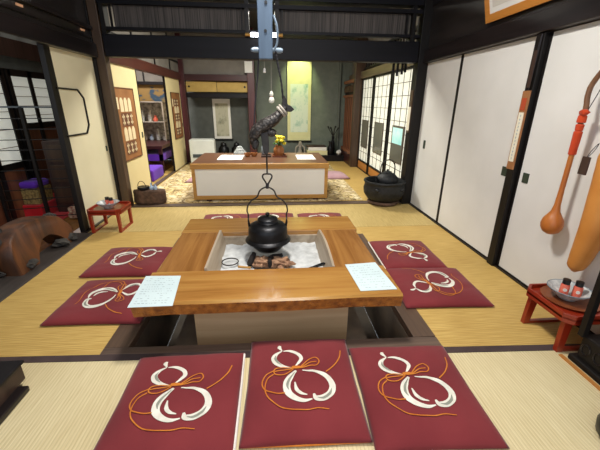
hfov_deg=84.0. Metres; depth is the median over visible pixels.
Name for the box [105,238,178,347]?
trim
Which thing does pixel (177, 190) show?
patterned carpet
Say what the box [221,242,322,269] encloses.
ash
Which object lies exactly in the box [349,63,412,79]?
trim
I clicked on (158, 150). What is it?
table
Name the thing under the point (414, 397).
floor cushion
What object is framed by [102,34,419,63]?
ceiling beam
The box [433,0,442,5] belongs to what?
trim
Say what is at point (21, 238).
log slab
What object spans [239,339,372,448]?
floor cushion
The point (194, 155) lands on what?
grille
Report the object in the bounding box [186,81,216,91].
door
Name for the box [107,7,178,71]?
wall
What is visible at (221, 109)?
painting
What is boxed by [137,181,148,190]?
basket
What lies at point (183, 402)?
floor cushion
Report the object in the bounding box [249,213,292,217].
floor cushion
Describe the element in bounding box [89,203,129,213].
tray
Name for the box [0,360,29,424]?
chest
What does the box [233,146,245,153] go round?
napkin stack
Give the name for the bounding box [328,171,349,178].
floor cushion
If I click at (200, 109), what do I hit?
wall
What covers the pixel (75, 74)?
door
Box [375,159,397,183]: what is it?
kettle
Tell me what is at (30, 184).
box
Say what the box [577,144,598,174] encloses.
tag
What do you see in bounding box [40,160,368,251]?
floor
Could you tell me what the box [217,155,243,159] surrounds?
mat
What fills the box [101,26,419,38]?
trim
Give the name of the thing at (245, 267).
tongs
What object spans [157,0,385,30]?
ceiling
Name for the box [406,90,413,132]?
paper slip
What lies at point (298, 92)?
painting
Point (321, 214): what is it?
floor cushion
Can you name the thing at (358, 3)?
trim
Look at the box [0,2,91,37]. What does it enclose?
trim
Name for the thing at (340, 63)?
trim
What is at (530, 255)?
door
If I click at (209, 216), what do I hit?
floor cushion
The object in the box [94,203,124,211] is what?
wooden plate
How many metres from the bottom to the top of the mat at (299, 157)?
0.004 m
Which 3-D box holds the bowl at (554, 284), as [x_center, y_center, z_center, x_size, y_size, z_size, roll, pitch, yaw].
[1.569,0.397,1.949,0.219,0.064,0.219,-1,20,-5]
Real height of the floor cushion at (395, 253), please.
0.058 m
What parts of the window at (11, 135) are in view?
panel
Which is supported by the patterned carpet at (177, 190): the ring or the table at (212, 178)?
the table at (212, 178)
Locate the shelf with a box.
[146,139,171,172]
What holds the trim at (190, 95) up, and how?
attached to the wall at (200, 109)
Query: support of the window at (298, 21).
in the wall
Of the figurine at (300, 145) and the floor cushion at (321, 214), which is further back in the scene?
the figurine at (300, 145)
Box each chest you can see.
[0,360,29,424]
[41,138,73,211]
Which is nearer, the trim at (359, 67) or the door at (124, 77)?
the door at (124, 77)
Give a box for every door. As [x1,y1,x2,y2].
[49,47,117,227]
[110,63,151,200]
[162,76,187,170]
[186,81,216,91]
[217,82,247,91]
[341,79,353,164]
[357,76,374,173]
[367,71,392,175]
[383,66,412,177]
[410,55,462,221]
[436,36,536,257]
[497,20,599,333]
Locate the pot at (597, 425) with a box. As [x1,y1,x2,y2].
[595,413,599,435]
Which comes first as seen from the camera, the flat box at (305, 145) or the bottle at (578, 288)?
the bottle at (578, 288)
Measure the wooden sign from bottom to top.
0.930 m
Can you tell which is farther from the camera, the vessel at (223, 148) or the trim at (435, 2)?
the vessel at (223, 148)
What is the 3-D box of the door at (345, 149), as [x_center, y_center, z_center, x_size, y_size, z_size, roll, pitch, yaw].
[1.092,-2.325,7.583,0.062,1.780,1.000,-1,20,-5]
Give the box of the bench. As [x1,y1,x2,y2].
[23,193,57,216]
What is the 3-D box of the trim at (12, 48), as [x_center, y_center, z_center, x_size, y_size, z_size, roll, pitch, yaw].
[-3.044,-1.640,1.263,0.050,1.240,6.400,-1,20,-5]
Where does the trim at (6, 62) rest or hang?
in the wall
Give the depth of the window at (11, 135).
3.71 m
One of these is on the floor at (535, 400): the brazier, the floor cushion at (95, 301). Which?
the floor cushion at (95, 301)
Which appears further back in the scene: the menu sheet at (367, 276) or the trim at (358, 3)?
the trim at (358, 3)
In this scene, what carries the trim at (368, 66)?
attached to the wall at (417, 19)
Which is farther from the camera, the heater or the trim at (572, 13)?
the heater
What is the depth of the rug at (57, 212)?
4.08 m
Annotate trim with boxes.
[0,0,90,41]
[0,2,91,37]
[0,11,97,57]
[0,36,40,61]
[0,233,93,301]
[0,344,579,362]
[16,0,91,29]
[37,45,89,232]
[82,215,111,232]
[83,0,121,200]
[86,0,133,205]
[96,0,423,15]
[97,0,417,41]
[100,337,441,354]
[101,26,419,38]
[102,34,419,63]
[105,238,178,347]
[109,57,180,79]
[111,32,177,69]
[131,201,400,207]
[133,162,188,202]
[137,81,162,84]
[174,33,191,162]
[178,0,424,8]
[184,74,246,81]
[186,93,247,97]
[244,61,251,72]
[245,27,256,152]
[321,153,343,160]
[349,38,367,166]
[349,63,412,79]
[358,234,434,336]
[364,25,417,69]
[398,0,432,203]
[409,203,591,334]
[423,0,599,62]
[428,0,569,48]
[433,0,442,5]
[486,32,550,265]
[559,354,599,390]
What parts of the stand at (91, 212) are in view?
leg, leg, leg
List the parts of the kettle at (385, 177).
bail handle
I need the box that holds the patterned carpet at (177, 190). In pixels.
[135,162,362,203]
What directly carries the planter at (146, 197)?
on the floor at (356, 181)
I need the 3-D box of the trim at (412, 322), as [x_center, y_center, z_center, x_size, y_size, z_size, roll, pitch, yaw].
[0.671,0.402,2.770,0.135,0.054,1.665,-1,20,-5]
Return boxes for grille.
[193,154,201,157]
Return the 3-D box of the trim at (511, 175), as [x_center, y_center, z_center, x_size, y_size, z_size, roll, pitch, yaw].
[1.696,-0.492,2.596,0.090,1.770,0.080,-1,20,-5]
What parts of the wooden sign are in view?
cord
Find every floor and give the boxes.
[0,203,599,449]
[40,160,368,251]
[168,307,377,345]
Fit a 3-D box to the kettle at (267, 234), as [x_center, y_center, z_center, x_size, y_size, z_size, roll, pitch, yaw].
[-0.236,-0.039,2.423,0.336,0.496,0.336,-1,20,-5]
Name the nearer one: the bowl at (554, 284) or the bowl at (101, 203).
the bowl at (554, 284)
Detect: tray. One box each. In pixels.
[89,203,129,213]
[528,287,599,321]
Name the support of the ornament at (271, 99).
hanging from the hanger
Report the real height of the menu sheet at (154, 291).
0.003 m
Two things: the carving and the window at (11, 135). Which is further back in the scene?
the window at (11, 135)
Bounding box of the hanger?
[251,0,283,188]
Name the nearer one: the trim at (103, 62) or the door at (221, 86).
the trim at (103, 62)
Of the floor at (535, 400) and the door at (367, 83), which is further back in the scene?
the door at (367, 83)
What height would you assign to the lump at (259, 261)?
0.116 m
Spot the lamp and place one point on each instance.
(252, 34)
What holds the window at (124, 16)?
in the wall
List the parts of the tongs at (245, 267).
handle, rod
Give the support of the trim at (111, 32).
attached to the wall at (164, 63)
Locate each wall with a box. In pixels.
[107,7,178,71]
[135,315,179,346]
[136,70,162,81]
[138,81,249,159]
[180,33,246,74]
[254,61,257,152]
[255,36,353,152]
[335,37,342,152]
[351,8,419,84]
[364,306,407,338]
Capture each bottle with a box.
[108,197,113,206]
[558,278,571,294]
[571,280,584,296]
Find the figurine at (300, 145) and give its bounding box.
[295,141,304,152]
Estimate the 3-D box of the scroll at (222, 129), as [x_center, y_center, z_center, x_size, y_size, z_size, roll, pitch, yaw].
[-1.815,-2.463,7.765,0.460,0.932,0.031,-1,20,-5]
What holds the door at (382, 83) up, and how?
in the wall at (417, 19)
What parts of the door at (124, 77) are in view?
calligraphy panel, frame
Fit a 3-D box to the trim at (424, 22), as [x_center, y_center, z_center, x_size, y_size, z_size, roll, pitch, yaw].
[1.501,-1.727,4.179,0.170,3.000,0.150,-1,20,-5]
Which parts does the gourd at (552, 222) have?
bulb, stem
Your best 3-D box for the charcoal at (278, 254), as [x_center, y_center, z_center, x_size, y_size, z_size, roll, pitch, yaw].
[-0.179,0.233,2.430,0.116,0.059,0.046,2,20,4]
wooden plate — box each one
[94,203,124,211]
[540,285,599,312]
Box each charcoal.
[247,252,255,265]
[267,259,271,267]
[268,253,282,259]
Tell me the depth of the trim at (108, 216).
3.74 m
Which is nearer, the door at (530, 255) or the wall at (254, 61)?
the door at (530, 255)
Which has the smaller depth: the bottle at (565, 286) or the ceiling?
the bottle at (565, 286)
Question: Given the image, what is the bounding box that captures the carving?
[248,96,293,153]
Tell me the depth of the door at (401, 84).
4.91 m
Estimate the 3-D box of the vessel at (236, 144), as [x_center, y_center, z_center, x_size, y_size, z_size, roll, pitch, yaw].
[-1.485,-1.762,7.824,0.260,0.392,0.260,-1,20,-5]
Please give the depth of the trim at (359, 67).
6.91 m
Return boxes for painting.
[215,103,228,135]
[290,84,307,131]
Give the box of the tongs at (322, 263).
[309,262,324,267]
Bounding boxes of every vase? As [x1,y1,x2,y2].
[273,135,285,155]
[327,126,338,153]
[327,141,332,154]
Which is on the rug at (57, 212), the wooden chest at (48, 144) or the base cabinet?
the wooden chest at (48, 144)
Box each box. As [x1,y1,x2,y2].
[19,178,53,203]
[305,145,325,146]
[306,149,326,154]
[307,147,326,150]
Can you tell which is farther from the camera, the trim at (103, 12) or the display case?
the display case
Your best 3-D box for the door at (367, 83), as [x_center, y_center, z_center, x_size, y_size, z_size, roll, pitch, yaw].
[1.295,-1.963,6.612,0.032,1.770,0.780,-1,20,-5]
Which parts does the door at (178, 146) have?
calligraphy panel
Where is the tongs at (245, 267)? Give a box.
[238,265,275,268]
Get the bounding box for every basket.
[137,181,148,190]
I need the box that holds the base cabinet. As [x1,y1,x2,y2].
[568,271,599,384]
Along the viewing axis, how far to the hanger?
1.98 m
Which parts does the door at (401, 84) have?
pane frame, glass pane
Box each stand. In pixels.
[86,201,132,232]
[520,283,599,351]
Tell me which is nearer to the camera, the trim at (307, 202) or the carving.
the carving
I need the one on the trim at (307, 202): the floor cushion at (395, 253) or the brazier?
the brazier
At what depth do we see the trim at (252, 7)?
3.71 m
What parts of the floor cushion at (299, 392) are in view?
edge cord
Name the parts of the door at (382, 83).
pane frame, glass pane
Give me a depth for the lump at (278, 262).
2.35 m
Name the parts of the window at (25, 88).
panel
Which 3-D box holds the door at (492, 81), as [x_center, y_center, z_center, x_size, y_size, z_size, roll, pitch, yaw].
[1.654,-0.678,3.112,0.032,1.765,1.012,-1,20,-5]
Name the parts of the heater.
panel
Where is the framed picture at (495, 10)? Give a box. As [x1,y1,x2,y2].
[484,0,550,23]
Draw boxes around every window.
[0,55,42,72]
[0,68,31,225]
[2,68,57,192]
[112,5,244,29]
[279,10,410,34]
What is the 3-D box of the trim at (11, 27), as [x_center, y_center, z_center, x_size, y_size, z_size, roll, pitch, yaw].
[-2.095,-0.991,1.115,0.150,0.140,5.520,-1,20,-5]
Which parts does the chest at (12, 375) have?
moulding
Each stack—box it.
[149,165,163,181]
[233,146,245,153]
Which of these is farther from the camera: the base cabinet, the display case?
the display case
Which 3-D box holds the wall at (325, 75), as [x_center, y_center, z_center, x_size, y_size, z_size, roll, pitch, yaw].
[0.116,-2.984,7.948,2.300,2.750,0.060,-1,20,-5]
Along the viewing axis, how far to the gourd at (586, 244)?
1.87 m
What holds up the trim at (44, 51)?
on the trim at (108, 216)
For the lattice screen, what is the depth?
3.54 m
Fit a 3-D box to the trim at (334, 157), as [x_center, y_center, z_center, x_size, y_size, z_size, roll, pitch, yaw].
[0.128,-1.663,8.134,2.300,0.140,0.500,-1,20,-5]
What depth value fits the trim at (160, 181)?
6.05 m
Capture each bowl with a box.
[96,199,118,208]
[547,279,591,301]
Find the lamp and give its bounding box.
[245,32,282,37]
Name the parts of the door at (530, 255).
handle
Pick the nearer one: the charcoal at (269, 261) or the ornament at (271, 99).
the ornament at (271, 99)
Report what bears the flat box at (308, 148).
on the flat box at (307, 151)
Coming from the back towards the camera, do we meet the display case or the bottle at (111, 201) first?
the display case
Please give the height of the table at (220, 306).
0.787 m
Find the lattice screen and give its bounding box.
[0,106,75,222]
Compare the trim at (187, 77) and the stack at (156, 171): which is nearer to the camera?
the stack at (156, 171)
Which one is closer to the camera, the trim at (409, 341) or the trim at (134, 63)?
the trim at (409, 341)
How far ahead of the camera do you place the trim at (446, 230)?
3.13 m
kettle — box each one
[245,186,290,252]
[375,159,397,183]
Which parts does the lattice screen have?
rail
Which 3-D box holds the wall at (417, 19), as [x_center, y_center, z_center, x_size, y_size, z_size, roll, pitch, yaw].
[1.399,-2.365,6.287,0.060,2.750,4.250,-1,20,-5]
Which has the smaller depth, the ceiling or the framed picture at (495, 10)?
the framed picture at (495, 10)
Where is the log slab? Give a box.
[0,212,77,277]
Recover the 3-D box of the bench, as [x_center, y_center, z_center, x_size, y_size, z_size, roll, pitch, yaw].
[-3.167,-0.261,4.204,0.210,0.151,0.620,-1,20,-5]
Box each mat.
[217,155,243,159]
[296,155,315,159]
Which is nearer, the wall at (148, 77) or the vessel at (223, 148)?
the wall at (148, 77)
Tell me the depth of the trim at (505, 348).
1.82 m
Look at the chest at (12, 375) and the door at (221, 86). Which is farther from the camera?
the door at (221, 86)
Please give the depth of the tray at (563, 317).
1.85 m
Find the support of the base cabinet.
on the floor at (535, 400)
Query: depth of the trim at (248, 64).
7.04 m
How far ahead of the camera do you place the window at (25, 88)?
4.09 m
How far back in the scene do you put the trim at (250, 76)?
7.26 m
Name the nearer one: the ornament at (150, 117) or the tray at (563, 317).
the tray at (563, 317)
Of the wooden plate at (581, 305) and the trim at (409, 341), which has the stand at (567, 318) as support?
the wooden plate at (581, 305)
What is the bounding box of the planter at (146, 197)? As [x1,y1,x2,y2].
[133,188,166,204]
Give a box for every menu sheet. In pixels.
[127,276,180,307]
[345,262,396,290]
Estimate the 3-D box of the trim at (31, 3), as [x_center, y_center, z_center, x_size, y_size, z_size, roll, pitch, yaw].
[-2.048,-1.199,1.044,0.040,0.040,5.520,-1,20,-5]
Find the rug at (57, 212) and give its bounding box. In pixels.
[53,210,69,218]
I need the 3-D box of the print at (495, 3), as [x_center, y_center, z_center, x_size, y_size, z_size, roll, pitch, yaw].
[1.552,-1.817,2.349,0.092,0.339,0.640,-1,20,-5]
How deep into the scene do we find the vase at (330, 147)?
7.95 m
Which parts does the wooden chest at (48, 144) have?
drawer, drawer, drawer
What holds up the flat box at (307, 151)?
on the trim at (334, 157)
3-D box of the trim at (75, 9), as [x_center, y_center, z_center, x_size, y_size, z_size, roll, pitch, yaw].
[-2.114,-1.573,0.900,0.100,1.100,5.520,-1,20,-5]
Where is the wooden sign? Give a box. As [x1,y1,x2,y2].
[506,34,542,169]
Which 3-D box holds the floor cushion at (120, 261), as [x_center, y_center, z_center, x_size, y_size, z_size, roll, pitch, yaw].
[-1.438,0.291,2.852,0.602,0.058,0.541,-1,20,-3]
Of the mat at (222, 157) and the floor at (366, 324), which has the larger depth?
the mat at (222, 157)
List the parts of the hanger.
post, hook rod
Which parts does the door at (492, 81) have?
frame, handle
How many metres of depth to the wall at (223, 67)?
7.07 m
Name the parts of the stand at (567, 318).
leg, leg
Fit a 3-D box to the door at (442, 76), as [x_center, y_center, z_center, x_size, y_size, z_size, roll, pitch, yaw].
[1.578,-0.988,3.959,0.032,1.765,0.802,-1,20,-5]
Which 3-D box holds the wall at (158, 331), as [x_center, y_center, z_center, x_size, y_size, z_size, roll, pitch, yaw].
[-1.054,0.668,2.661,0.050,0.400,1.700,-1,20,-5]
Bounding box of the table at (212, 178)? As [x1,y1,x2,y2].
[190,153,328,200]
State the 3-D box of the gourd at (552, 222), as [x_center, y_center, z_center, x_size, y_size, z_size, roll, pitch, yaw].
[1.654,-0.530,1.980,0.128,1.255,0.139,-6,21,-18]
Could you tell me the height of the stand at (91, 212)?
0.255 m
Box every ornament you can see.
[147,110,152,120]
[156,128,160,139]
[268,86,274,102]
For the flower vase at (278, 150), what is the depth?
5.08 m
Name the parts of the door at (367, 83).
glass pane, pane frame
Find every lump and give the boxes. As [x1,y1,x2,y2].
[252,255,270,267]
[271,256,295,268]
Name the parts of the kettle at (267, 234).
bail handle, lid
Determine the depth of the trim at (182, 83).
7.25 m
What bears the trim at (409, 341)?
on the wall
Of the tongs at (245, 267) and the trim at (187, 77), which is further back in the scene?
the trim at (187, 77)
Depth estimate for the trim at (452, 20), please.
3.28 m
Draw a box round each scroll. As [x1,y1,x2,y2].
[212,98,232,139]
[286,61,311,141]
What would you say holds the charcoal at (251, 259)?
on the ash
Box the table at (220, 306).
[131,216,402,345]
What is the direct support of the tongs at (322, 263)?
on the ash
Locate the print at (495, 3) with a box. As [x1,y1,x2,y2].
[492,0,508,6]
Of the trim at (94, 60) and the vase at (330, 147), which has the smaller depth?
the trim at (94, 60)
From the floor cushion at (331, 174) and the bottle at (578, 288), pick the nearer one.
the bottle at (578, 288)
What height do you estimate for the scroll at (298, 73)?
1.992 m
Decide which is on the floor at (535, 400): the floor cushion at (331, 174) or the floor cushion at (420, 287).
the floor cushion at (420, 287)
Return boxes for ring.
[221,258,238,265]
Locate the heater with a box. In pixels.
[189,138,215,162]
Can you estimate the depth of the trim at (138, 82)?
7.33 m
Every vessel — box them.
[218,141,229,152]
[231,141,239,152]
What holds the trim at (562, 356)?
on the floor at (535, 400)
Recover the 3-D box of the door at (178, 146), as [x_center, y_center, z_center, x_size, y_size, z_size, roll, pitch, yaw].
[-2.517,-2.053,6.797,0.050,1.725,1.034,-1,20,-5]
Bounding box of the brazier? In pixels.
[363,176,405,205]
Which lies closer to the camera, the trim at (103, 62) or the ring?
the ring
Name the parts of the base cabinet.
moulding, post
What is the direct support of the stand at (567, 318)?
on the floor at (535, 400)
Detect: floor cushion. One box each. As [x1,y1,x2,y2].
[39,279,143,325]
[79,247,172,277]
[93,353,245,449]
[204,214,247,218]
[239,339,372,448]
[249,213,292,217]
[297,212,340,216]
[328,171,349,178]
[349,346,509,449]
[368,240,447,268]
[386,268,493,307]
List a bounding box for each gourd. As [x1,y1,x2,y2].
[540,70,599,234]
[567,154,599,271]
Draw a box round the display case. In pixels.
[140,101,169,140]

